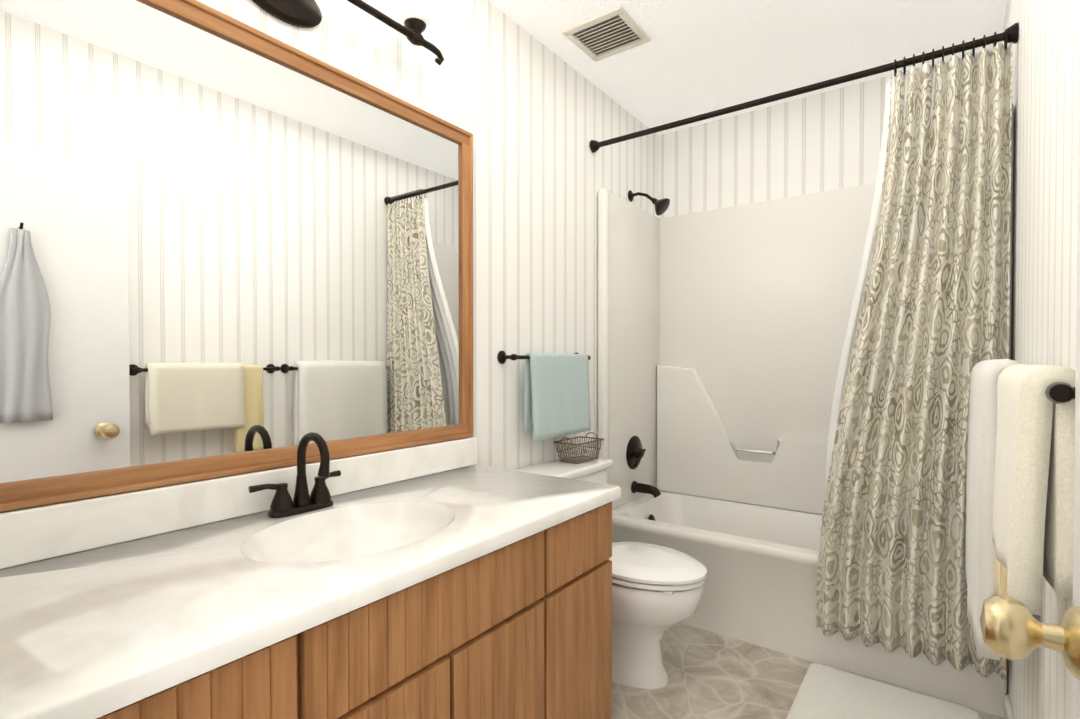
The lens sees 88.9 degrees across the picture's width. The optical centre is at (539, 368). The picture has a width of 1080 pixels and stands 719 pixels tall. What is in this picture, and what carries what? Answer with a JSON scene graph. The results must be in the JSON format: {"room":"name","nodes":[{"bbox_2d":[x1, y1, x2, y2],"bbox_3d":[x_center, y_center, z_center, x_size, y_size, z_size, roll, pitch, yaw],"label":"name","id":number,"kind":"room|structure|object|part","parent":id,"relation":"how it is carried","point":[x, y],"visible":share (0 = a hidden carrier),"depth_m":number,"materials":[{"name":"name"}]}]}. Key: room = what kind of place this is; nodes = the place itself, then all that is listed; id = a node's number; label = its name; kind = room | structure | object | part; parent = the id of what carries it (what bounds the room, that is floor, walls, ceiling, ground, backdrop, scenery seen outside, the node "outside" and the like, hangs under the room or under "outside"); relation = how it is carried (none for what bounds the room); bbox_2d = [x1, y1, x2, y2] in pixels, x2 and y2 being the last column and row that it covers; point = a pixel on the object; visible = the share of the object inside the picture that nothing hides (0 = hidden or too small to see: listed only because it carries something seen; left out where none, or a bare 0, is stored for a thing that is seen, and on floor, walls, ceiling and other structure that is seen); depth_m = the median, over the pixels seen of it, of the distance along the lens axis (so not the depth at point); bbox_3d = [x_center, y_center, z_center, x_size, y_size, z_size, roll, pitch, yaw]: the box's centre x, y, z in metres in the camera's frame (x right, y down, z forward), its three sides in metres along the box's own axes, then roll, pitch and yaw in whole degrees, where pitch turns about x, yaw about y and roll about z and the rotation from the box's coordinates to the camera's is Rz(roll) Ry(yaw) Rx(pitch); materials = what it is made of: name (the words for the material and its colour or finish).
{"room":"bathroom","nodes":[
{"label":"bathroom","id":0,"kind":"room"},
{"bbox_2d":[197,0,657,469],"bbox_3d":[-0.230,-0.113,2.121,0.100,2.545,3.237,1,1,36],"label":"wall","id":1,"kind":"structure","parent":0,"point":[534,116],"depth_m":2.20,"materials":[{"name":"paint"}]},
{"bbox_2d":[0,0,472,511],"bbox_3d":[-0.649,-0.291,1.434,0.025,1.086,1.358,1,1,36],"label":"mirror","id":2,"kind":"object","parent":1,"relation":"attached to","point":[229,245],"visible":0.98,"depth_m":1.28,"materials":[{"name":"clear glass"}]},
{"bbox_3d":[-0.652,0.227,1.443,0.018,0.048,1.356,1,1,36],"label":"frame","id":3,"kind":"part","parent":2,"relation":"part of","materials":[{"name":"brown wood"}]},
{"bbox_3d":[-0.652,-0.809,1.429,0.018,0.048,1.356,1,1,36],"label":"frame","id":4,"kind":"part","parent":2,"relation":"part of","materials":[{"name":"brown wood"}]},
{"bbox_3d":[-0.266,-0.298,1.963,0.018,1.000,0.048,1,1,36],"label":"frame","id":5,"kind":"part","parent":2,"relation":"part of","materials":[{"name":"brown wood"}]},
{"bbox_2d":[0,437,477,568],"bbox_3d":[-0.648,0.304,1.443,0.028,0.100,1.396,1,1,36],"label":"backsplash","id":6,"kind":"structure","parent":1,"relation":"attached to","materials":[{"name":"stone"}]},
{"bbox_2d":[252,0,443,64],"bbox_3d":[-0.605,-1.048,1.369,0.168,0.295,0.998,1,1,36],"label":"sconce","id":7,"kind":"object","parent":1,"relation":"attached to","point":[415,17],"visible":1,"depth_m":1.58,"materials":[{"name":"black metal"}]},
{"bbox_2d":[404,18,425,32],"bbox_3d":[-0.380,-1.038,1.675,0.068,0.040,0.068,1,1,36],"label":"socket","id":8,"kind":"object","parent":7,"relation":"attached to","point":[411,25],"depth_m":1.65,"materials":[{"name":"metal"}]},
{"bbox_3d":[-0.380,-1.125,1.674,0.168,0.150,0.168,1,1,36],"label":"lamp shade","id":9,"kind":"part","parent":7,"relation":"part of","materials":[{"name":"white glass"}]},
{"bbox_2d":[497,351,590,440],"bbox_3d":[0.051,0.104,2.335,0.102,0.356,0.592,1,1,36],"label":"towel rail","id":10,"kind":"object","parent":1,"relation":"attached to","point":[556,397],"visible":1,"depth_m":2.29,"materials":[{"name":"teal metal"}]},
{"bbox_2d":[524,353,590,440],"bbox_3d":[0.087,0.108,2.350,0.062,0.348,0.435,1,1,36],"label":"towel","id":11,"kind":"object","parent":10,"relation":"hanging from","point":[556,390],"depth_m":2.30,"materials":[{"name":"teal fabric"}]},
{"bbox_2d":[628,190,669,215],"bbox_3d":[0.585,-0.896,2.948,0.223,0.161,0.100,1,1,36],"label":"shower head","id":12,"kind":"object","parent":1,"relation":"attached to","point":[661,206],"visible":1,"depth_m":2.91},
{"bbox_3d":[0.551,-0.927,2.972,0.139,0.064,0.016,1,1,36],"label":"arm","id":13,"kind":"part","parent":12,"relation":"part of"},
{"bbox_2d":[590,22,1017,681],"bbox_3d":[0.928,-0.059,2.284,1.571,2.103,0.250,1,1,36],"label":"shower curtain","id":14,"kind":"object","parent":1,"relation":"attached to","point":[928,326],"visible":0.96,"depth_m":1.91,"materials":[{"name":"beige fabric"}]},
{"bbox_3d":[0.891,-1.080,2.221,1.569,0.025,0.024,1,1,36],"label":"rod","id":15,"kind":"part","parent":14,"relation":"part of","materials":[{"name":"black metal"}]},
{"bbox_2d":[488,0,1007,134],"bbox_3d":[0.032,-1.421,1.044,1.775,0.100,4.637,1,1,36],"label":"ceiling","id":16,"kind":"structure","parent":0,"point":[691,58],"depth_m":2.34,"materials":[{"name":"white paint"}]},
{"bbox_2d":[562,6,650,61],"bbox_3d":[0.277,-1.380,2.280,0.270,0.014,0.270,1,1,36],"label":"ceiling vent","id":17,"kind":"object","parent":16,"relation":"in","point":[611,32],"visible":1,"depth_m":2.27,"materials":[{"name":"beige plastic"}]},
{"bbox_3d":[0.180,-1.381,2.352,0.028,0.014,0.214,1,1,36],"label":"frame","id":18,"kind":"part","parent":17,"relation":"part of","materials":[{"name":"beige plastic"}]},
{"bbox_3d":[0.206,-1.379,2.183,0.270,0.014,0.028,1,1,36],"label":"frame","id":19,"kind":"part","parent":17,"relation":"part of","materials":[{"name":"beige plastic"}]},
{"bbox_3d":[0.349,-1.381,2.378,0.270,0.014,0.028,1,1,36],"label":"frame","id":20,"kind":"part","parent":17,"relation":"part of","materials":[{"name":"beige plastic"}]},
{"bbox_3d":[0.375,-1.379,2.209,0.028,0.014,0.214,1,1,36],"label":"frame","id":21,"kind":"part","parent":17,"relation":"part of","materials":[{"name":"beige plastic"}]},
{"bbox_2d":[611,623,1003,718],"bbox_3d":[0.032,1.224,1.079,1.775,0.100,4.637,1,1,36],"label":"floor","id":22,"kind":"structure","parent":0,"point":[712,675],"depth_m":2.03,"materials":[{"name":"plastic"}]},
{"bbox_2d":[0,437,620,718],"bbox_3d":[-0.414,0.713,1.277,0.608,0.915,1.396,1,1,36],"label":"bathroom vanity","id":23,"kind":"object","parent":22,"relation":"on","point":[450,579],"visible":0.96,"depth_m":1.07,"materials":[{"name":"white stone"}]},
{"bbox_3d":[-0.487,0.492,0.704,0.018,0.164,0.366,1,1,36],"label":"drawer","id":24,"kind":"part","parent":23,"relation":"part of","materials":[{"name":"brown wood"}]},
{"bbox_2d":[248,432,340,517],"bbox_3d":[-0.565,0.255,1.357,0.144,0.200,0.242,1,1,36],"label":"faucet","id":25,"kind":"object","parent":23,"relation":"on","point":[283,504],"visible":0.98,"depth_m":1.36,"materials":[{"name":"black metal"}]},
{"bbox_3d":[-0.658,0.286,1.321,0.035,0.020,0.073,1,1,36],"label":"handle lever","id":26,"kind":"part","parent":25,"relation":"part of","materials":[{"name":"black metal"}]},
{"bbox_3d":[-0.557,0.214,1.351,0.125,0.117,0.028,1,1,36],"label":"spout","id":27,"kind":"part","parent":25,"relation":"part of","materials":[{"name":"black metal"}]},
{"bbox_3d":[-0.558,0.284,1.457,0.035,0.020,0.073,1,1,36],"label":"handle lever","id":28,"kind":"part","parent":25,"relation":"part of","materials":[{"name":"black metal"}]},
{"bbox_3d":[-0.279,0.821,0.992,0.018,0.472,0.313,1,1,36],"label":"door","id":29,"kind":"part","parent":23,"relation":"part of","materials":[{"name":"brown wood"}]},
{"bbox_3d":[-0.183,0.487,1.119,0.018,0.164,0.638,1,1,36],"label":"drawer","id":30,"kind":"part","parent":23,"relation":"part of","materials":[{"name":"brown wood"}]},
{"bbox_3d":[-0.087,0.817,1.254,0.018,0.472,0.313,1,1,36],"label":"door","id":31,"kind":"part","parent":23,"relation":"part of","materials":[{"name":"brown wood"}]},
{"bbox_3d":[0.112,0.814,1.525,0.018,0.472,0.335,1,1,36],"label":"door","id":32,"kind":"part","parent":23,"relation":"part of","materials":[{"name":"brown wood"}]},
{"bbox_3d":[0.112,0.482,1.521,0.018,0.164,0.335,1,1,36],"label":"drawer","id":33,"kind":"part","parent":23,"relation":"part of","materials":[{"name":"brown wood"}]},
{"bbox_2d":[515,455,706,688],"bbox_3d":[0.294,0.781,2.148,0.711,0.756,0.504,1,1,36],"label":"toilet","id":34,"kind":"object","parent":22,"relation":"on","point":[657,591],"visible":0.56,"depth_m":2.00,"materials":[{"name":"white ceramic"}]},
{"bbox_3d":[0.092,0.418,2.291,0.212,0.034,0.504,1,1,36],"label":"tank lid","id":35,"kind":"part","parent":34,"relation":"part of","materials":[{"name":"white ceramic"}]},
{"bbox_2d":[553,432,603,463],"bbox_3d":[0.171,0.342,2.400,0.129,0.111,0.215,1,1,36],"label":"basket","id":36,"kind":"object","parent":34,"relation":"on","point":[581,456],"visible":1,"depth_m":2.38,"materials":[{"name":"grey metal"}]},
{"bbox_3d":[0.090,0.614,2.295,0.189,0.357,0.470,1,1,36],"label":"tank","id":37,"kind":"part","parent":34,"relation":"part of","materials":[{"name":"white ceramic"}]},
{"bbox_3d":[0.354,0.964,2.106,0.537,0.392,0.358,1,1,36],"label":"bowl","id":38,"kind":"part","parent":34,"relation":"part of","materials":[{"name":"white ceramic"}]},
{"bbox_3d":[0.396,0.724,2.072,0.457,0.034,0.364,1,1,36],"label":"lid","id":39,"kind":"part","parent":34,"relation":"part of","materials":[{"name":"white ceramic"}]},
{"bbox_3d":[0.395,0.753,2.073,0.452,0.019,0.360,1,1,36],"label":"seat","id":40,"kind":"part","parent":34,"relation":"part of","materials":[{"name":"white ceramic"}]},
{"bbox_2d":[598,103,1013,716],"bbox_3d":[1.127,0.134,2.559,1.567,2.040,0.725,1,1,36],"label":"bathtub","id":41,"kind":"object","parent":22,"relation":"on","point":[720,337],"visible":0.44,"depth_m":2.87,"materials":[{"name":"white plastic"}]},
{"bbox_2d":[626,436,645,468],"bbox_3d":[0.540,0.458,2.994,0.067,0.184,0.192,1,1,36],"label":"shower valve","id":42,"kind":"object","parent":41,"relation":"attached to","point":[635,451],"visible":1,"depth_m":2.97,"materials":[{"name":"black metal"}]},
{"bbox_3d":[0.529,0.484,2.948,0.031,0.068,0.105,1,1,36],"label":"lever","id":43,"kind":"part","parent":42,"relation":"part of","materials":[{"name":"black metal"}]},
{"bbox_2d":[631,481,660,497],"bbox_3d":[0.579,0.653,2.972,0.158,0.076,0.068,1,1,36],"label":"tub spout","id":44,"kind":"object","parent":41,"relation":"attached to","point":[645,488],"visible":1,"depth_m":2.96,"materials":[{"name":"black metal"}]},
{"bbox_2d":[612,491,1006,716],"bbox_3d":[1.128,0.941,2.571,1.567,0.425,0.721,1,1,36],"label":"basin","id":45,"kind":"object","parent":41,"relation":"in","point":[760,560],"depth_m":2.32,"materials":[{"name":"white ceramic"}]},
{"bbox_2d":[786,663,981,718],"bbox_3d":[1.069,1.152,1.724,0.523,0.023,0.673,1,1,36],"label":"bath mat","id":46,"kind":"object","parent":22,"relation":"on","point":[826,692],"visible":1,"depth_m":1.89,"materials":[{"name":"white fabric"}]},
{"bbox_2d":[658,48,992,218],"bbox_3d":[1.373,-0.123,2.891,1.575,2.545,0.100,1,1,36],"label":"wall","id":47,"kind":"structure","parent":0,"point":[830,140],"depth_m":2.90,"materials":[{"name":"paint"}]},
{"bbox_2d":[1000,0,1079,718],"bbox_3d":[1.121,-0.100,1.131,0.100,2.545,3.237,1,1,36],"label":"wall","id":48,"kind":"structure","parent":0,"point":[1045,70],"depth_m":1.25,"materials":[{"name":"paint"}]},
{"bbox_2d":[965,359,1020,660],"bbox_3d":[1.243,0.326,1.496,0.126,0.704,0.682,1,1,36],"label":"towel","id":49,"kind":"object","parent":48,"relation":"attached to","point":[980,474],"visible":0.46,"depth_m":1.30,"materials":[{"name":"white fabric"}]},
{"bbox_2d":[1004,694,1013,718],"bbox_3d":[0.863,1.129,0.892,0.014,0.095,2.280,1,1,36],"label":"baseboard","id":50,"kind":"structure","parent":48,"relation":"attached to","point":[1008,712],"depth_m":1.75,"materials":[{"name":"white paint"}]},
{"bbox_2d":[980,66,1079,718],"bbox_3d":[0.364,0.162,0.335,0.124,2.018,0.800,1,1,36],"label":"door","id":51,"kind":"structure","parent":48,"relation":"in","point":[1075,701],"depth_m":0.59,"materials":[{"name":"white paint"}]},
{"bbox_3d":[0.529,0.285,0.597,0.082,0.072,0.072,1,1,36],"label":"inside door knob","id":52,"kind":"part","parent":51,"relation":"part of","materials":[{"name":"gold metal"}]},
{"bbox_2d":[992,364,1075,615],"bbox_3d":[0.829,0.224,0.917,0.111,0.463,0.682,1,1,36],"label":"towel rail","id":53,"kind":"object","parent":48,"relation":"attached to","point":[1033,521],"visible":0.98,"depth_m":0.71,"materials":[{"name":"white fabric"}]},
{"bbox_2d":[993,546,1006,595],"bbox_3d":[0.913,0.228,1.060,0.054,0.451,0.143,1,1,36],"label":"towel","id":54,"kind":"object","parent":53,"relation":"hanging from","point":[1000,572],"depth_m":1.04,"materials":[{"name":"yellow fabric"}]}
]}

